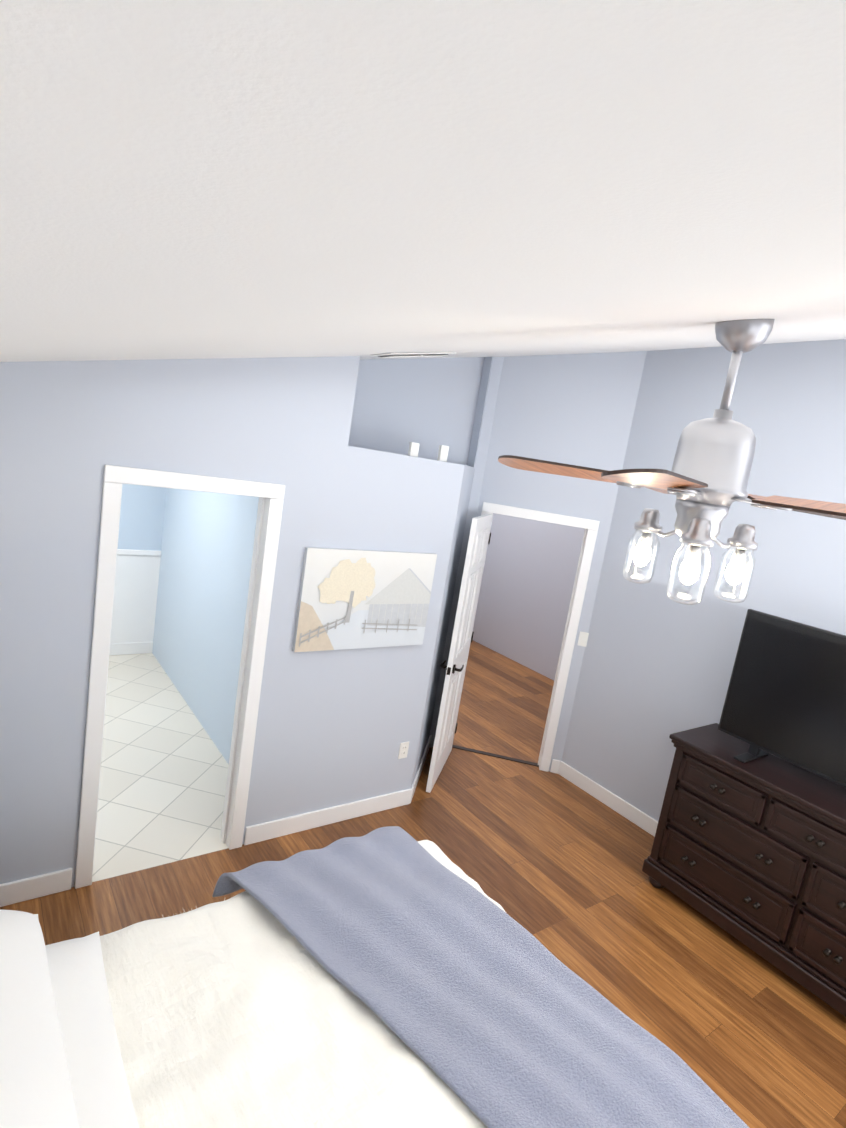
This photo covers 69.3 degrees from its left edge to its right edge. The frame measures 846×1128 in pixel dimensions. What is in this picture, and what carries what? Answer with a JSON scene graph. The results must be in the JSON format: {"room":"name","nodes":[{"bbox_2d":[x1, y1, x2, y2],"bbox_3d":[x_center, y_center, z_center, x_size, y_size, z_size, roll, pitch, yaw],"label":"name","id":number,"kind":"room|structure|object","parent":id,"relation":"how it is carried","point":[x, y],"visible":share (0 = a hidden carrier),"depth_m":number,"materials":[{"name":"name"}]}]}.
{"room":"bedroom","nodes":[
{"label":"bedroom","id":0,"kind":"room"},
{"bbox_2d":[117,484,164,550],"bbox_3d":[-3.559,-0.328,5.443,2.560,2.440,0.120,2,12,-37],"label":"wall","id":1,"kind":"structure","parent":0,"point":[140,511],"depth_m":5.94,"materials":[{"name":"blue paint"}]},
{"bbox_2d":[109,549,160,654],"bbox_3d":[-3.683,0.354,5.449,2.470,1.070,0.030,2,12,-37],"label":"wainscoting","id":2,"kind":"structure","parent":1,"relation":"attached to","point":[135,599],"depth_m":6.07,"materials":[{"name":"white wood"}]},
{"bbox_2d":[92,653,228,881],"bbox_3d":[-2.716,1.252,4.428,3.350,0.050,3.450,2,12,-37],"label":"floor","id":3,"kind":"structure","parent":0,"point":[163,779],"depth_m":4.11,"materials":[{"name":"white tile"}]},
{"bbox_2d":[152,488,258,763],"bbox_3d":[-1.811,0.005,5.124,0.120,2.440,2.550,2,12,-37],"label":"wall","id":4,"kind":"structure","parent":0,"point":[202,542],"depth_m":4.91,"materials":[{"name":"blue paint"}]},
{"bbox_2d":[0,356,464,886],"bbox_3d":[-1.093,0.229,3.213,2.940,2.842,0.120,2,12,-37],"label":"wall","id":5,"kind":"structure","parent":0,"point":[335,727],"depth_m":2.98,"materials":[{"name":"grey paint"}]},
{"bbox_2d":[74,465,284,888],"bbox_3d":[-1.270,0.583,3.183,0.850,2.106,0.162,2,12,-37],"label":"door frame","id":6,"kind":"structure","parent":5,"relation":"attached to","point":[266,542],"depth_m":3.05,"materials":[{"name":"white wood"}]},
{"bbox_2d":[292,547,436,651],"bbox_3d":[-0.324,0.215,3.673,0.900,0.600,0.040,2,12,-37],"label":"framed picture","id":7,"kind":"object","parent":5,"relation":"attached to","point":[352,598],"visible":0.98,"depth_m":3.62,"materials":[{"name":"canvas"},{"name":"paint"}]},
{"bbox_2d":[398,742,408,758],"bbox_3d":[-0.130,1.258,4.131,0.072,0.116,0.010,2,12,-37],"label":"electrical outlet","id":8,"kind":"object","parent":5,"relation":"attached to","point":[403,750],"visible":1,"depth_m":4.13,"materials":[{"name":"white plastic"}]},
{"bbox_2d":[0,640,845,1127],"bbox_3d":[0.217,1.776,4.093,6.420,0.050,8.140,2,12,-37],"label":"floor","id":9,"kind":"structure","parent":0,"point":[554,866],"depth_m":3.37,"materials":[{"name":"brown wood"}]},
{"bbox_2d":[0,826,748,1127],"bbox_3d":[-0.179,1.381,1.353,2.222,1.480,2.418,2,12,-37],"label":"bed","id":10,"kind":"object","parent":9,"relation":"on","point":[391,977],"visible":1,"depth_m":1.79,"materials":[{"name":"fabric"}]},
{"bbox_2d":[642,723,845,1016],"bbox_3d":[2.103,1.690,3.240,0.553,0.980,1.692,2,12,-37],"label":"dresser","id":11,"kind":"object","parent":9,"relation":"on","point":[751,854],"visible":1,"depth_m":3.28,"materials":[{"name":"brown wood"}]},
{"bbox_2d":[718,609,845,787],"bbox_3d":[2.214,0.810,3.086,0.300,0.819,1.360,2,12,-37],"label":"flat-screen tv","id":12,"kind":"object","parent":11,"relation":"on","point":[785,698],"visible":1,"depth_m":3.36,"materials":[{"name":"black plastic"}]},
{"bbox_2d":[0,0,845,361],"bbox_3d":[0.748,-0.815,2.018,4.640,1.214,5.420,2,12,-37],"label":"ceiling","id":13,"kind":"structure","parent":0,"point":[298,178],"depth_m":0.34,"materials":[{"name":"white paint"}]},
{"bbox_2d":[370,352,455,357],"bbox_3d":[-0.049,-1.077,3.153,0.400,0.018,0.200,-14,21,-33],"label":"ceiling vent","id":14,"kind":"object","parent":13,"relation":"in","point":[416,354],"visible":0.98,"depth_m":3.09,"materials":[{"name":"white metal"}]},
{"bbox_2d":[498,319,845,604],"bbox_3d":[0.818,-0.277,1.661,1.155,0.770,1.127,2,12,-37],"label":"ceiling fan","id":15,"kind":"object","parent":13,"relation":"hanging from","point":[705,479],"visible":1,"depth_m":1.63,"materials":[{"name":"silver metal"}]},
{"bbox_2d":[348,357,503,786],"bbox_3d":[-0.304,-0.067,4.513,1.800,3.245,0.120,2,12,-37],"label":"wall","id":16,"kind":"structure","parent":0,"point":[428,405],"depth_m":4.41,"materials":[{"name":"grey paint"}]},
{"bbox_2d":[473,513,584,679],"bbox_3d":[1.709,-0.468,7.472,0.120,3.700,3.280,2,12,-37],"label":"wall","id":17,"kind":"structure","parent":0,"point":[527,582],"depth_m":7.79,"materials":[{"name":"grey paint"}]},
{"bbox_2d":[477,351,646,770],"bbox_3d":[0.889,-0.036,4.921,1.153,3.425,0.120,10,9,8],"label":"wall","id":18,"kind":"structure","parent":0,"point":[575,409],"depth_m":4.71,"materials":[{"name":"grey paint"}]},
{"bbox_2d":[0,735,657,906],"bbox_3d":[0.230,1.696,4.080,6.180,0.115,7.900,2,12,-37],"label":"baseboard","id":19,"kind":"structure","parent":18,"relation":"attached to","point":[25,889],"depth_m":3.89,"materials":[{"name":"white wood"}]},
{"bbox_2d":[426,514,492,792],"bbox_3d":[0.288,0.629,4.641,0.164,2.015,0.767,11,10,13],"label":"hall door","id":20,"kind":"structure","parent":18,"relation":"in","point":[463,632],"depth_m":4.43,"materials":[{"name":"white wood"}]},
{"bbox_2d":[452,502,599,771],"bbox_3d":[0.770,0.604,5.029,0.910,2.106,0.162,10,9,8],"label":"door frame","id":21,"kind":"structure","parent":18,"relation":"attached to","point":[590,527],"depth_m":4.86,"materials":[{"name":"white wood"}]},
{"bbox_2d":[577,631,588,646],"bbox_3d":[1.278,0.600,4.880,0.072,0.116,0.011,10,9,8],"label":"light switch","id":22,"kind":"object","parent":18,"relation":"attached to","point":[583,639],"visible":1,"depth_m":4.88,"materials":[{"name":"white plastic"}]},
{"bbox_2d":[562,339,845,820],"bbox_3d":[2.689,0.547,3.132,0.120,3.426,4.320,2,12,-37],"label":"wall","id":23,"kind":"structure","parent":0,"point":[657,665],"depth_m":4.16,"materials":[{"name":"grey paint"}]},
{"bbox_3d":[-0.115,-0.670,4.080,1.310,0.100,0.510,2,12,-37],"label":"wall","id":24,"kind":"structure","parent":0,"visible":0},
{"bbox_2d":[408,442,419,456],"bbox_3d":[-0.056,-0.704,3.760,0.060,0.085,0.034,2,12,-37],"label":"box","id":25,"kind":"object","parent":24,"relation":"on","point":[413,450],"depth_m":3.75,"materials":[{"name":"white"}]},
{"bbox_2d":[437,445,448,461],"bbox_3d":[0.129,-0.704,3.897,0.060,0.100,0.034,2,12,-37],"label":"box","id":26,"kind":"object","parent":24,"relation":"on","point":[443,450],"depth_m":3.88,"materials":[{"name":"white"}]}
]}

